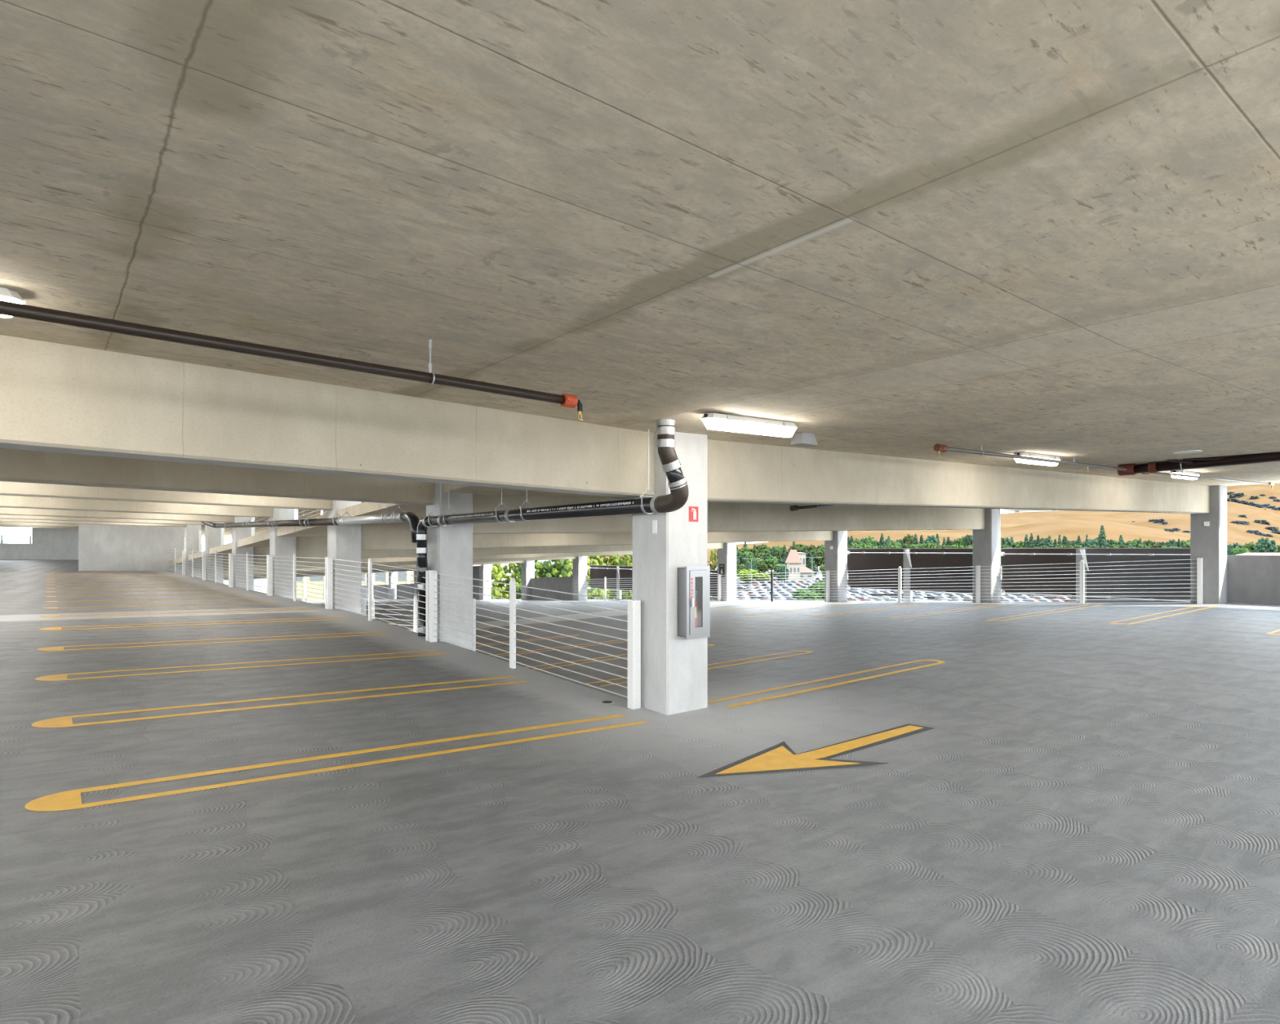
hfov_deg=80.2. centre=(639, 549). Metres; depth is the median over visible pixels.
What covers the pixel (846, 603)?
stall marking
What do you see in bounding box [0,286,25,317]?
ceiling light
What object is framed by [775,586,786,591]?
parked car
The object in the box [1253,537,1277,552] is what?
broadleaf tree
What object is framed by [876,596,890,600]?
parked car
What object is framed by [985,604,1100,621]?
stall marking
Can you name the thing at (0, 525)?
concrete beam
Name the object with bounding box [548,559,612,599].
leafy tree
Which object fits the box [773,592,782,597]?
parked car
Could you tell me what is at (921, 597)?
parked car
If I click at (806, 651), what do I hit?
stall marking
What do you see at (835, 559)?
concrete column
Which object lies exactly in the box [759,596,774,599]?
parked car
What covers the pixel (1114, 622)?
stall marking
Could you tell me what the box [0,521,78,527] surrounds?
concrete beam
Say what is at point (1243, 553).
building
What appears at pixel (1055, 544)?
conifer tree
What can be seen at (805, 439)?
junction box
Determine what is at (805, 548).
conifer tree
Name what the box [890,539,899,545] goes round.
broadleaf tree
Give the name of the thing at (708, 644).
stall marking
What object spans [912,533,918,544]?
conifer tree
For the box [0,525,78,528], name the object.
concrete beam
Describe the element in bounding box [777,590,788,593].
parked car
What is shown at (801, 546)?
broadleaf tree
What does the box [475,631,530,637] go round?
stall marking
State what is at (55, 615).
stall marking
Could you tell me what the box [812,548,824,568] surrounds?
broadleaf tree
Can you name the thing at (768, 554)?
broadleaf tree
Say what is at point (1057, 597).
parked car
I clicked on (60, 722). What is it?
stall marking
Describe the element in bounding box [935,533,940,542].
conifer tree
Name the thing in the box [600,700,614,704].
floor drain
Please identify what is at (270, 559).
cable railing
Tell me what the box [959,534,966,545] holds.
broadleaf tree
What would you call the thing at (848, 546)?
broadleaf tree
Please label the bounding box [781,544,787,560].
conifer tree
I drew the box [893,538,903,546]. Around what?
broadleaf tree
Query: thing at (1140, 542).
conifer tree
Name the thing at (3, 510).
concrete beam
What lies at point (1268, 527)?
oak tree
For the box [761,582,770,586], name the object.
parked car
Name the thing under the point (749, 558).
street lamp
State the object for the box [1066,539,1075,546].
broadleaf tree
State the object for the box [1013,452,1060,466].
ceiling light
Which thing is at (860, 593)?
parked car
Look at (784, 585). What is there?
parked car
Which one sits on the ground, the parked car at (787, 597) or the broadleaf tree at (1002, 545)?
the broadleaf tree at (1002, 545)
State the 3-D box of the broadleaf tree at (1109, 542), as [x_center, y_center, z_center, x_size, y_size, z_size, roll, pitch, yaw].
[345.083,3.570,559.065,10.682,22.191,10.850,0,0,-28]
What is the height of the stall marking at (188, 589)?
0.080 m
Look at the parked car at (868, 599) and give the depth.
201.22 m
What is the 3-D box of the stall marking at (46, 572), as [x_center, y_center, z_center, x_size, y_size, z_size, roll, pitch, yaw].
[-23.934,1.056,34.114,4.360,0.082,0.410,0,0,-38]
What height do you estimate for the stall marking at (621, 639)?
0.107 m
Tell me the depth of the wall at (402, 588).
62.85 m
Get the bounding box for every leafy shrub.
[791,588,809,599]
[799,591,822,600]
[806,582,824,600]
[1231,546,1249,555]
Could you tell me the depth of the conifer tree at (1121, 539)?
555.59 m
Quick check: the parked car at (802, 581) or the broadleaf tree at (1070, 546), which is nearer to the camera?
the parked car at (802, 581)
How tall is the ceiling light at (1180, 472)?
0.125 m
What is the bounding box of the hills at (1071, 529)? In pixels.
[586,519,1244,566]
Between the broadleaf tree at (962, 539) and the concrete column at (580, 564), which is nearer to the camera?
the concrete column at (580, 564)
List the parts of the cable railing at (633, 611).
post, post, post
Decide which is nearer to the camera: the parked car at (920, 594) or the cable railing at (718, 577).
the cable railing at (718, 577)
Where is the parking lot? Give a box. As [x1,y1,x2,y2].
[737,579,1075,601]
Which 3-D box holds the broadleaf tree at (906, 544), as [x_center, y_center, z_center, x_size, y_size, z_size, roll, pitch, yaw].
[170.344,5.146,482.834,10.664,19.031,10.252,0,0,25]
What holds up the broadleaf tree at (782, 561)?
on the ground
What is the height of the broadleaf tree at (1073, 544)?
21.578 m
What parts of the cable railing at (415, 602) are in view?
post, post, post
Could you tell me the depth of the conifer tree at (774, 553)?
499.24 m
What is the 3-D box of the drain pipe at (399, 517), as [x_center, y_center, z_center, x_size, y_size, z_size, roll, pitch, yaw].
[-9.652,-0.813,19.907,0.428,1.418,19.888,0,0,-39]
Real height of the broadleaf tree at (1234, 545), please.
18.410 m
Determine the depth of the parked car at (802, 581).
322.89 m
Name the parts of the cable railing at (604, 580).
post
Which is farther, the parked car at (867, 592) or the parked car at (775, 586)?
the parked car at (775, 586)
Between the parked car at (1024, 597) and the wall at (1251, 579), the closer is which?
the wall at (1251, 579)
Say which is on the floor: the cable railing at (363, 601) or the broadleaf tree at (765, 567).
the cable railing at (363, 601)
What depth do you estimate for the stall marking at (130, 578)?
29.25 m
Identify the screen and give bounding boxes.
[586,564,632,599]
[710,569,717,597]
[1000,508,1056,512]
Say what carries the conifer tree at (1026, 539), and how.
on the ground
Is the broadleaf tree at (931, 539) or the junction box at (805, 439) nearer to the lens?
the junction box at (805, 439)
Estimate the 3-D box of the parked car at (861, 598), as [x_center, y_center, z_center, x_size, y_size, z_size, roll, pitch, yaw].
[62.163,13.858,213.745,1.900,1.480,4.600,0,0,-27]
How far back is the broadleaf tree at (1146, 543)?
566.55 m
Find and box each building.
[296,570,413,601]
[785,549,801,581]
[788,551,806,566]
[800,566,814,581]
[1235,552,1279,555]
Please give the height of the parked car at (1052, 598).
1.480 m
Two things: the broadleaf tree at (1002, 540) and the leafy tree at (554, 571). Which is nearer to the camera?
the leafy tree at (554, 571)
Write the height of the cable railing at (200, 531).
1.330 m
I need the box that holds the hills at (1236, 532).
[707,500,1279,549]
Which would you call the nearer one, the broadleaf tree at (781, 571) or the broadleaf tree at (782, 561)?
the broadleaf tree at (781, 571)
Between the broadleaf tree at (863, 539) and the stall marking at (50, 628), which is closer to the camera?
the stall marking at (50, 628)
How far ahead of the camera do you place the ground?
381.01 m
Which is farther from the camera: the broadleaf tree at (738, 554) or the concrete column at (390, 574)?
the broadleaf tree at (738, 554)
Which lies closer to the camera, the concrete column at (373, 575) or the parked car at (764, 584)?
the concrete column at (373, 575)
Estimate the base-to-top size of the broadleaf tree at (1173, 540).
22.307 m
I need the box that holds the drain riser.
[416,515,431,636]
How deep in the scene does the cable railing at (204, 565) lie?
27.26 m
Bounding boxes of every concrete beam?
[0,334,654,498]
[0,448,435,505]
[0,480,332,510]
[0,494,272,517]
[0,506,234,522]
[0,514,205,524]
[0,518,186,527]
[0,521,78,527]
[0,524,78,528]
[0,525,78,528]
[200,560,524,573]
[200,564,481,576]
[200,568,416,577]
[223,554,576,570]
[223,569,414,577]
[223,571,389,578]
[223,573,367,579]
[253,546,632,566]
[296,536,723,559]
[361,521,833,550]
[472,493,984,533]
[707,439,1209,513]
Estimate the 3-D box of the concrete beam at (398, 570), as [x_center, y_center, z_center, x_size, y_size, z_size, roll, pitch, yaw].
[-23.443,1.419,52.250,16.443,1.065,0.360,0,0,-38]
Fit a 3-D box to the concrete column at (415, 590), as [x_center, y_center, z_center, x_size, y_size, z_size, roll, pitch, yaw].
[-16.683,2.359,57.403,0.555,3.005,0.587,0,0,-38]
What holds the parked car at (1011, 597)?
on the parking lot
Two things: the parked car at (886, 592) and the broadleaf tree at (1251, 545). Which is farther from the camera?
the broadleaf tree at (1251, 545)
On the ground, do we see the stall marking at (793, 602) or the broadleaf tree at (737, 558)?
the broadleaf tree at (737, 558)
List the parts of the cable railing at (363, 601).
post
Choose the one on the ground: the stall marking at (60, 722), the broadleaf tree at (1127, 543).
the broadleaf tree at (1127, 543)
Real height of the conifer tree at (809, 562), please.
9.232 m
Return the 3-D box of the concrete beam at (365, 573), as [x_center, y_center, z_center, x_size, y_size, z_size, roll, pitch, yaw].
[-30.200,1.969,60.930,16.443,1.065,0.360,0,0,-38]
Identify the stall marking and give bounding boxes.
[24,714,647,811]
[31,675,528,727]
[35,649,447,680]
[37,631,392,650]
[39,617,350,630]
[42,608,309,617]
[43,589,203,592]
[43,592,239,596]
[43,602,258,608]
[44,576,97,577]
[44,580,160,582]
[44,582,201,585]
[44,586,195,588]
[45,572,71,573]
[45,577,158,579]
[45,596,259,602]
[99,573,153,574]
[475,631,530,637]
[475,634,579,646]
[488,639,627,657]
[524,644,715,670]
[586,650,813,686]
[707,659,945,707]
[710,602,804,612]
[744,603,857,614]
[809,603,928,616]
[889,604,1006,618]
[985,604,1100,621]
[1107,605,1217,624]
[1266,629,1279,635]
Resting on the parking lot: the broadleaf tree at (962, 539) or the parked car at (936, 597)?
the parked car at (936, 597)
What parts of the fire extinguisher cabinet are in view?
door handle, door, door glass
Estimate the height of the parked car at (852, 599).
1.480 m
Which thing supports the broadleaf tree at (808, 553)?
on the ground
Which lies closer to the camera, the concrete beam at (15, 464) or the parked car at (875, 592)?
the concrete beam at (15, 464)
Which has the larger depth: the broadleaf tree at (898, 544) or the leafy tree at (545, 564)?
the broadleaf tree at (898, 544)
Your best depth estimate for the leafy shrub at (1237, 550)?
298.69 m
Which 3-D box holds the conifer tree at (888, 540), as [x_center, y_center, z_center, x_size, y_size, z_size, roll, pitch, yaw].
[170.287,2.672,520.145,10.826,23.933,10.870,0,0,-15]
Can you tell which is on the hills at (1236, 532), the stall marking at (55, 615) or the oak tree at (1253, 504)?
the oak tree at (1253, 504)
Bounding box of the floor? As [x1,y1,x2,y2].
[0,559,1279,1023]
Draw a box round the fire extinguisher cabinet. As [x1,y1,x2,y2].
[677,565,710,639]
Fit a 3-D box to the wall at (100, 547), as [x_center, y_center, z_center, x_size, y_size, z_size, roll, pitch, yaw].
[-24.695,-0.177,37.045,4.300,3.141,0.300,0,0,-38]
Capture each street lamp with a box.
[749,558,753,583]
[776,564,786,589]
[801,556,822,584]
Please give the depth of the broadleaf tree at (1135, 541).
555.45 m
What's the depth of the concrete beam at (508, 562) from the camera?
39.31 m
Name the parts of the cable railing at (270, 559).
post, post, post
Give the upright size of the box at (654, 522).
0.130 m
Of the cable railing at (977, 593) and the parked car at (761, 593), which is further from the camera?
the parked car at (761, 593)
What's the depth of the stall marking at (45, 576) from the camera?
29.67 m
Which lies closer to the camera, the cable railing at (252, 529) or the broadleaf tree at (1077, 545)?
the cable railing at (252, 529)
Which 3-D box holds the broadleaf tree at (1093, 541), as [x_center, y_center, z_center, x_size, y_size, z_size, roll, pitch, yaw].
[324.557,3.461,545.834,13.016,22.410,13.220,0,0,7]
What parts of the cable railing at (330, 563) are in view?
post, post, post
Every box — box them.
[652,520,657,533]
[790,431,817,447]
[1204,521,1209,525]
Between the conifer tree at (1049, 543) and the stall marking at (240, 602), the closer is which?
the stall marking at (240, 602)
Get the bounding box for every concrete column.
[185,524,200,577]
[204,521,223,583]
[231,516,253,590]
[269,507,296,599]
[327,499,361,614]
[366,573,374,599]
[388,571,397,599]
[413,570,417,598]
[426,482,472,650]
[479,564,491,599]
[521,560,534,599]
[572,555,586,599]
[632,431,707,715]
[717,542,736,600]
[824,530,847,601]
[972,508,1000,602]
[1190,484,1226,603]
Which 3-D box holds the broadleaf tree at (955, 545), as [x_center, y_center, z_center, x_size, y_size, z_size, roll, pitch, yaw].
[193.675,5.489,463.256,9.125,18.342,9.491,0,0,-42]
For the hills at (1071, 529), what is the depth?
863.04 m
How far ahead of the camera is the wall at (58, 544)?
51.79 m
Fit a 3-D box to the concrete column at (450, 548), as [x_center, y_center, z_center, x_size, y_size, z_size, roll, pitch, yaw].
[-3.070,0.281,12.240,0.555,3.452,0.587,0,0,-38]
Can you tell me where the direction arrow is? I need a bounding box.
[697,723,934,777]
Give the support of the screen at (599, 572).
attached to the floor
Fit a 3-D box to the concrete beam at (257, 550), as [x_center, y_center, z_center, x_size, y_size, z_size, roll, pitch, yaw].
[-6.551,0.044,30.550,16.443,1.065,0.360,0,0,-38]
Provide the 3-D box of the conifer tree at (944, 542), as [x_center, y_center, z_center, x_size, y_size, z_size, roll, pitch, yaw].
[224.691,2.729,562.044,9.992,23.818,9.952,0,0,20]
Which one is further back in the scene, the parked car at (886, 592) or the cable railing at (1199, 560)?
the parked car at (886, 592)
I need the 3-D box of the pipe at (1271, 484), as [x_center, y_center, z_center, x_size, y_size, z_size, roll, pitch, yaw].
[10.940,-1.332,14.385,7.401,0.266,0.076,0,0,-38]
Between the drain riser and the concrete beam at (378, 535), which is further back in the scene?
the concrete beam at (378, 535)
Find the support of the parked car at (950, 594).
on the parking lot
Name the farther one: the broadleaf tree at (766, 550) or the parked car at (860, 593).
the broadleaf tree at (766, 550)
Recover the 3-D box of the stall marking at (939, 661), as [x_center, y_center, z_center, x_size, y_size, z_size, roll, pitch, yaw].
[2.449,1.582,9.233,4.230,0.101,0.410,0,0,-38]
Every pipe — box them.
[0,300,582,421]
[201,500,419,542]
[426,418,688,526]
[789,504,833,511]
[933,444,1127,471]
[1117,451,1279,475]
[1141,471,1274,488]
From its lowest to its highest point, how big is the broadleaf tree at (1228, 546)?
17.572 m
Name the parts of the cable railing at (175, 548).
post, post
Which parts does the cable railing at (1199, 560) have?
post, post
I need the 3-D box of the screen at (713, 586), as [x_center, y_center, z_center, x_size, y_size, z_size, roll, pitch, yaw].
[2.416,1.718,33.755,0.326,1.640,5.004,0,0,-39]
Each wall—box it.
[0,527,77,559]
[77,528,78,559]
[78,524,184,573]
[361,583,413,599]
[472,565,479,599]
[530,576,572,599]
[1226,555,1279,604]
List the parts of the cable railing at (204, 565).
post, post, post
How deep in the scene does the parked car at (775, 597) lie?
212.40 m
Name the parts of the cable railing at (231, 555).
post, post, post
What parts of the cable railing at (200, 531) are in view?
post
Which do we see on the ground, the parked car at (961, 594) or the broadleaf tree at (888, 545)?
the broadleaf tree at (888, 545)
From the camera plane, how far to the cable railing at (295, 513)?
20.64 m
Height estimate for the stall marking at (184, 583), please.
0.082 m
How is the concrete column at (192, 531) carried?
on the floor
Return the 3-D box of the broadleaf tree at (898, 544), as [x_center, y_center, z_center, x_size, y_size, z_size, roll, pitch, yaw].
[157.872,5.331,466.447,8.387,18.661,8.018,0,0,33]
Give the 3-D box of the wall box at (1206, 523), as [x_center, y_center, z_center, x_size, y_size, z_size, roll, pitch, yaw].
[13.515,-0.606,18.126,0.040,0.110,0.100,0,0,-38]
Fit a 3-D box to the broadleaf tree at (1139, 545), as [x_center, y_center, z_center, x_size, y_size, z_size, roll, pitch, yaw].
[317.928,5.681,480.232,9.501,17.959,9.938,0,0,-9]
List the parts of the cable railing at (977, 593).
post, post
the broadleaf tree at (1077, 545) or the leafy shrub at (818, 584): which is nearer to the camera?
the leafy shrub at (818, 584)
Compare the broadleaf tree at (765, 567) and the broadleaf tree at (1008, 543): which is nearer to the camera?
the broadleaf tree at (765, 567)
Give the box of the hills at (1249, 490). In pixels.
[736,482,1279,544]
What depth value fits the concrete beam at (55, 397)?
5.54 m
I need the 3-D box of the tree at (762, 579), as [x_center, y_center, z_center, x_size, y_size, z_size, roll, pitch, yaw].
[49.944,12.050,309.814,7.264,5.189,7.153,0,0,-13]
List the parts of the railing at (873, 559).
rod, rod, screen post, rod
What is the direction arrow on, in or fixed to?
on the floor
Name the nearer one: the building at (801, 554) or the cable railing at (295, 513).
the cable railing at (295, 513)
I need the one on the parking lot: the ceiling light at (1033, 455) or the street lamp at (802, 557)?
the street lamp at (802, 557)
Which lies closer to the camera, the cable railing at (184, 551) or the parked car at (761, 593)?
the cable railing at (184, 551)
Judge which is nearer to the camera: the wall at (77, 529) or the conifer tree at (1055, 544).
the wall at (77, 529)
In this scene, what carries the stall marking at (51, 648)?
on the floor
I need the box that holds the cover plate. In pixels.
[1173,449,1202,453]
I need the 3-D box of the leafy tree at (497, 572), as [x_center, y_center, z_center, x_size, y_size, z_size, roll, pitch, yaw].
[-9.870,7.392,61.665,8.889,14.525,8.808,0,0,0]
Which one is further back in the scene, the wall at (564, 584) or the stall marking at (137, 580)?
the wall at (564, 584)
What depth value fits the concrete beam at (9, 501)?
18.70 m
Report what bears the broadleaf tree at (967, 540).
on the ground
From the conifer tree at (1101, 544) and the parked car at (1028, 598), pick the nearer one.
the parked car at (1028, 598)
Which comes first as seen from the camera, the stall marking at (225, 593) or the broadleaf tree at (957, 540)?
the stall marking at (225, 593)
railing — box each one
[168,547,182,574]
[182,549,202,579]
[199,528,204,551]
[202,550,229,586]
[221,522,231,545]
[229,551,267,595]
[250,516,269,536]
[267,553,326,608]
[293,508,327,519]
[302,597,366,616]
[326,556,433,640]
[372,595,475,651]
[428,570,640,709]
[573,577,632,600]
[710,573,720,600]
[720,570,830,601]
[829,565,980,602]
[847,547,972,600]
[980,557,1203,604]
[1000,547,1190,601]
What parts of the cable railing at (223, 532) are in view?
post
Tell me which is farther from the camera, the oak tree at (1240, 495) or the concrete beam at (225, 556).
the oak tree at (1240, 495)
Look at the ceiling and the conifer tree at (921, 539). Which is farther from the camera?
the conifer tree at (921, 539)
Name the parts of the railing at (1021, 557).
screen post, rod, rod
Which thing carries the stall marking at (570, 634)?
on the floor
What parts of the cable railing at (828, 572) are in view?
post, post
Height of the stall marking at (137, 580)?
0.082 m
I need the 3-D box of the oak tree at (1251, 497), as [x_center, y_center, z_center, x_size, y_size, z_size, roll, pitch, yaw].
[1690.058,-137.135,2091.944,28.026,19.748,30.737,0,0,-39]
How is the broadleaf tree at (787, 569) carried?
on the parking lot
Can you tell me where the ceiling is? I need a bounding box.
[0,0,1279,564]
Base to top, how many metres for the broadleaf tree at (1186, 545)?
17.845 m
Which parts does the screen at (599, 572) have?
screen post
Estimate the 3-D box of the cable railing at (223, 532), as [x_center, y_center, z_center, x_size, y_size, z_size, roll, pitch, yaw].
[-14.723,-0.695,27.572,0.100,1.330,4.701,0,0,-38]
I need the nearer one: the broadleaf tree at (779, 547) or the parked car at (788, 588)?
the parked car at (788, 588)
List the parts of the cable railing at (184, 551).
post, post, post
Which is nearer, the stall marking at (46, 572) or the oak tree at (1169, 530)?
the stall marking at (46, 572)
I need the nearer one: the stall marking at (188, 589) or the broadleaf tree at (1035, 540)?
the stall marking at (188, 589)
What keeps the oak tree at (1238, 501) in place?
on the hills at (1236, 532)
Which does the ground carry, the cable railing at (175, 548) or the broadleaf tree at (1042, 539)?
the broadleaf tree at (1042, 539)
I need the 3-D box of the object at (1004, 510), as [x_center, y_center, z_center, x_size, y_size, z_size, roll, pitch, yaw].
[12.469,-1.747,20.733,0.308,1.310,5.300,0,0,-38]
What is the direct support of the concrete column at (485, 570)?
on the floor
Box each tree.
[491,560,546,599]
[506,559,588,599]
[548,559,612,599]
[586,554,632,599]
[607,554,632,599]
[708,548,717,599]
[736,551,741,563]
[736,556,739,564]
[736,564,746,569]
[736,568,759,586]
[737,546,751,564]
[741,551,755,564]
[742,555,751,569]
[750,548,759,556]
[750,559,759,570]
[751,558,765,566]
[755,543,769,553]
[755,552,764,559]
[755,572,770,582]
[756,562,768,572]
[760,547,771,554]
[763,552,774,571]
[764,556,780,571]
[768,546,781,559]
[769,548,777,571]
[773,563,786,571]
[775,545,783,555]
[775,565,786,586]
[777,558,786,564]
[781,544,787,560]
[781,565,789,582]
[787,544,800,552]
[795,543,804,552]
[802,544,808,565]
[802,550,817,565]
[805,559,813,568]
[806,544,816,551]
[807,554,818,571]
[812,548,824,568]
[817,545,824,551]
[819,564,824,572]
[847,545,853,573]
[848,535,853,546]
[850,542,857,547]
[853,537,861,544]
[855,542,866,547]
[859,537,867,543]
[864,535,876,546]
[866,544,877,547]
[877,533,885,546]
[883,543,893,547]
[885,535,891,545]
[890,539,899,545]
[892,542,902,547]
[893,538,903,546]
[901,542,912,547]
[902,533,913,544]
[910,543,918,547]
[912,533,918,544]
[919,534,923,543]
[919,542,932,547]
[924,534,940,545]
[929,542,938,547]
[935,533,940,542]
[942,537,946,545]
[945,536,950,544]
[951,537,960,546]
[951,542,963,547]
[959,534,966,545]
[962,533,972,546]
[1000,537,1007,547]
[1000,544,1005,566]
[1003,537,1012,546]
[1010,540,1025,547]
[1023,533,1028,546]
[1028,532,1034,547]
[1032,538,1042,546]
[1035,534,1041,546]
[1040,537,1053,542]
[1040,539,1053,546]
[1045,534,1053,547]
[1053,538,1057,547]
[1057,533,1062,546]
[1062,536,1069,546]
[1064,544,1074,547]
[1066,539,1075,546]
[1071,540,1082,547]
[1075,534,1081,545]
[1075,544,1084,547]
[1083,538,1097,546]
[1084,533,1089,546]
[1095,524,1108,547]
[1105,538,1115,546]
[1108,543,1119,547]
[1117,534,1124,545]
[1119,541,1136,547]
[1119,544,1128,547]
[1128,538,1139,547]
[1137,537,1142,547]
[1137,544,1149,547]
[1142,539,1153,546]
[1149,541,1159,545]
[1150,544,1162,547]
[1153,518,1164,523]
[1161,542,1172,546]
[1164,528,1174,532]
[1166,538,1177,544]
[1172,541,1185,546]
[1176,537,1181,547]
[1181,539,1190,544]
[1182,544,1190,547]
[1226,497,1239,502]
[1226,543,1231,555]
[1227,542,1243,555]
[1229,492,1245,497]
[1236,500,1250,504]
[1238,520,1249,524]
[1242,544,1253,552]
[1244,502,1257,506]
[1244,541,1256,552]
[1245,529,1261,533]
[1248,495,1258,499]
[1251,503,1264,507]
[1253,519,1270,524]
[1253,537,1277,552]
[1265,505,1278,510]
[1265,526,1279,530]
[1271,530,1279,533]
[1276,544,1279,552]
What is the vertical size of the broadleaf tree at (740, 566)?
6.677 m
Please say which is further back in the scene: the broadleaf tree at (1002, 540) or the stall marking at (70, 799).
the broadleaf tree at (1002, 540)
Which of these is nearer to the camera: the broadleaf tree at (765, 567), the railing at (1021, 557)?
the railing at (1021, 557)
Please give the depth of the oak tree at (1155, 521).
1273.46 m
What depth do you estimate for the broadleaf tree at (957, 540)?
544.04 m
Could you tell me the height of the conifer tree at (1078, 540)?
23.984 m
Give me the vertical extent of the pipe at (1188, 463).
0.323 m
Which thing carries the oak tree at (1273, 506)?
on the hills at (1236, 532)
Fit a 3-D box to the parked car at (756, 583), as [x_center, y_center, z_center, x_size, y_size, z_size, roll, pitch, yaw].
[46.262,13.858,300.152,1.900,1.480,4.600,0,0,-30]
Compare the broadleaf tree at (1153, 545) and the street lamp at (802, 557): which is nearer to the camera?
the street lamp at (802, 557)
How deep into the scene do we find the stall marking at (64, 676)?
9.01 m
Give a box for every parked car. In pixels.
[736,592,749,597]
[737,584,746,588]
[737,596,751,599]
[745,587,757,591]
[748,592,760,598]
[752,582,762,585]
[754,584,764,588]
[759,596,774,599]
[760,592,770,597]
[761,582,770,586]
[773,584,782,588]
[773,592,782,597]
[773,596,786,599]
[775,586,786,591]
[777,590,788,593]
[781,584,791,588]
[784,595,798,599]
[786,587,796,591]
[790,584,800,589]
[798,579,806,583]
[848,598,860,600]
[850,587,864,590]
[850,592,860,597]
[856,596,868,600]
[857,592,871,595]
[861,591,873,595]
[862,598,875,600]
[871,590,884,595]
[874,598,885,600]
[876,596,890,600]
[880,590,894,595]
[912,595,928,599]
[915,593,927,597]
[924,593,937,598]
[934,593,949,597]
[934,596,951,600]
[945,593,959,597]
[947,596,964,600]
[956,593,971,595]
[962,596,972,600]
[1000,593,1015,595]
[1006,596,1022,599]
[1017,595,1031,599]
[1025,598,1039,601]
[1031,595,1045,599]
[1031,595,1048,598]
[1038,598,1053,601]
[1050,595,1070,600]
[1050,598,1065,601]
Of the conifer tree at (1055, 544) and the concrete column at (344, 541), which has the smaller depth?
the concrete column at (344, 541)
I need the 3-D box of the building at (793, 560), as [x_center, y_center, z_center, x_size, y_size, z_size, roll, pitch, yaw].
[69.623,7.388,344.915,6.200,14.500,7.200,0,0,0]
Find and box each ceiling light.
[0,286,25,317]
[701,413,797,437]
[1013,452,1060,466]
[1169,470,1199,479]
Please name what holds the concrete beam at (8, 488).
attached to the ceiling
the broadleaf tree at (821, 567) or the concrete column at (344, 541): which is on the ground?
the broadleaf tree at (821, 567)
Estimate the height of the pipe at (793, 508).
0.384 m
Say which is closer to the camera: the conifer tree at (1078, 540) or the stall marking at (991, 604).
the stall marking at (991, 604)
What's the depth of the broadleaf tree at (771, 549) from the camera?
557.36 m
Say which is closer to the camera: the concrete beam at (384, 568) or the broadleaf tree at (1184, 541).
the concrete beam at (384, 568)
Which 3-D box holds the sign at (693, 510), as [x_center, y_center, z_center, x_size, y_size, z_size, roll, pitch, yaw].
[0.544,-0.357,7.707,0.124,0.154,0.007,0,0,-38]
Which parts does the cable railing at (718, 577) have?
post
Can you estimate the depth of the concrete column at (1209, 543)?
18.11 m
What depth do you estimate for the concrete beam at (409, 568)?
47.75 m
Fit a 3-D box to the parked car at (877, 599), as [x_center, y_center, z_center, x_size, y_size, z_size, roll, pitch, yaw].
[64.069,13.858,201.949,1.900,1.480,4.600,0,0,-30]
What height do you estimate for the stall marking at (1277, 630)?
0.110 m
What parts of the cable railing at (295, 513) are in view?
post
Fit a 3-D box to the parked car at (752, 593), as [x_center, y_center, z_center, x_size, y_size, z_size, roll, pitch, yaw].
[34.194,13.858,227.849,1.900,1.480,4.600,0,0,-27]
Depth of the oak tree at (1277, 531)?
1193.54 m
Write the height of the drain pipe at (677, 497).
0.999 m
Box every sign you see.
[688,506,697,521]
[719,564,724,577]
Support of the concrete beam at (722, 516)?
attached to the ceiling
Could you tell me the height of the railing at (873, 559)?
1.865 m
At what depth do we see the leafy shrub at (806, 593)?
188.80 m
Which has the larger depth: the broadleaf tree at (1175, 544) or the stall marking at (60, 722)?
the broadleaf tree at (1175, 544)
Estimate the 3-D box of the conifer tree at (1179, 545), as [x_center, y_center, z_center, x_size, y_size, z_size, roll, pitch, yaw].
[354.143,3.710,499.886,7.931,21.857,8.317,0,0,41]
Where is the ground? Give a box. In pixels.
[223,559,1002,593]
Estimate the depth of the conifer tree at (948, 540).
555.25 m
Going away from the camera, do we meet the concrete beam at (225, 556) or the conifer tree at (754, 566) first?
the concrete beam at (225, 556)
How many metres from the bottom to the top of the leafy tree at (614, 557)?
14.866 m
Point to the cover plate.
(1191, 451)
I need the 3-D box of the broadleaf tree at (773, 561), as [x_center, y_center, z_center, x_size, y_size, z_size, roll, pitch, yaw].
[78.195,9.405,449.920,10.052,10.492,9.610,0,0,-21]
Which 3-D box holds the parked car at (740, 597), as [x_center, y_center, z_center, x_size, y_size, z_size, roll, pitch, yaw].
[29.253,13.858,214.245,1.900,1.480,4.600,0,0,-28]
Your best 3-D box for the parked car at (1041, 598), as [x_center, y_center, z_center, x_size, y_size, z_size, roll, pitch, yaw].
[107.147,13.858,202.258,1.900,1.480,4.600,0,0,-28]
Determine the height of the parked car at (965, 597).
1.480 m
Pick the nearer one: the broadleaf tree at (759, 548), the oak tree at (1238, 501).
the broadleaf tree at (759, 548)
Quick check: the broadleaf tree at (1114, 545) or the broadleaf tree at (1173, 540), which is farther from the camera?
the broadleaf tree at (1173, 540)
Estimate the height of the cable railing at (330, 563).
1.263 m
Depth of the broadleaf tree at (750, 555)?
497.97 m

